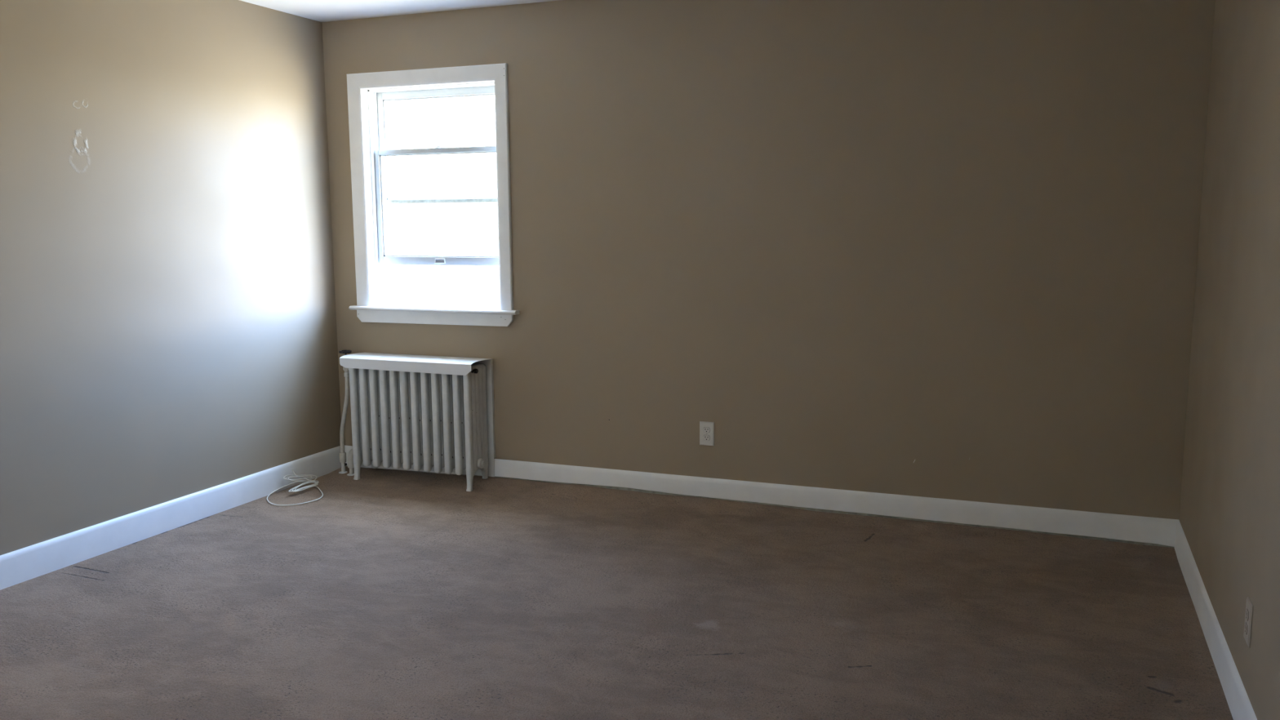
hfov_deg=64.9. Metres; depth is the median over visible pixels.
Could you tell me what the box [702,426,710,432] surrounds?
socket
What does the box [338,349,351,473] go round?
pipe
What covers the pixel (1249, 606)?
wall outlet
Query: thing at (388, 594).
floor
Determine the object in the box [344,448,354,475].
pipe
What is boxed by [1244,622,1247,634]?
socket
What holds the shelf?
attached to the radiator
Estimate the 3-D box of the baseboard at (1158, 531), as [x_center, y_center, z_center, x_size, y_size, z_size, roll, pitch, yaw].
[0.280,0.634,4.959,4.229,0.118,0.015,3,9,21]
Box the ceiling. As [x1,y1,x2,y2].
[240,0,559,22]
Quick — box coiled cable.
[266,469,323,506]
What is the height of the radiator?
0.674 m
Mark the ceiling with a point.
(321, 11)
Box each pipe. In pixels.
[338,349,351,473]
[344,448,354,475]
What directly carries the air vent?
attached to the radiator
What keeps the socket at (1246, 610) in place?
attached to the wall outlet at (1249, 606)
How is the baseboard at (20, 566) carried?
attached to the wall at (168, 331)
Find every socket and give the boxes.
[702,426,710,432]
[702,435,710,440]
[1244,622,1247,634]
[1245,608,1248,620]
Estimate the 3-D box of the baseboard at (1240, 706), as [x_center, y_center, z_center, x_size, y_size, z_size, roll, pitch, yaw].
[1.288,1.070,1.907,0.012,0.149,5.050,3,9,22]
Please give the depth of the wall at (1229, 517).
3.05 m
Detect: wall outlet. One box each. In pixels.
[699,421,714,445]
[1243,596,1253,648]
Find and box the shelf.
[340,352,492,365]
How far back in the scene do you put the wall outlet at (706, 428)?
4.90 m
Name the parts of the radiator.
radiator cover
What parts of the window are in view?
casing, casing, sash, sash, sash pull, sill, casing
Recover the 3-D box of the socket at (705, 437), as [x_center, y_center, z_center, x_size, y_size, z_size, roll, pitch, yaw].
[0.324,0.379,4.906,0.034,0.025,0.003,3,9,21]
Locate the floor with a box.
[0,466,1233,719]
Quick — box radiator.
[339,352,495,491]
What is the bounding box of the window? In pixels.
[346,62,519,326]
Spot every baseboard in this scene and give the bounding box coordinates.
[0,445,341,590]
[344,444,1178,546]
[1173,520,1257,719]
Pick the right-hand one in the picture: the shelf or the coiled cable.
the shelf
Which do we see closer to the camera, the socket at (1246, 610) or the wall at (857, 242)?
the socket at (1246, 610)
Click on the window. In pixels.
(368, 93)
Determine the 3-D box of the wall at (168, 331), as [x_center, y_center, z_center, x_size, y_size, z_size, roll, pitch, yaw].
[-2.771,-0.260,3.183,0.200,2.640,5.254,3,9,22]
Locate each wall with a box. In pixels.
[0,0,341,555]
[321,0,1215,519]
[1178,0,1279,719]
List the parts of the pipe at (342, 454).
valve handle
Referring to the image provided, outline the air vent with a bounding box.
[471,368,478,373]

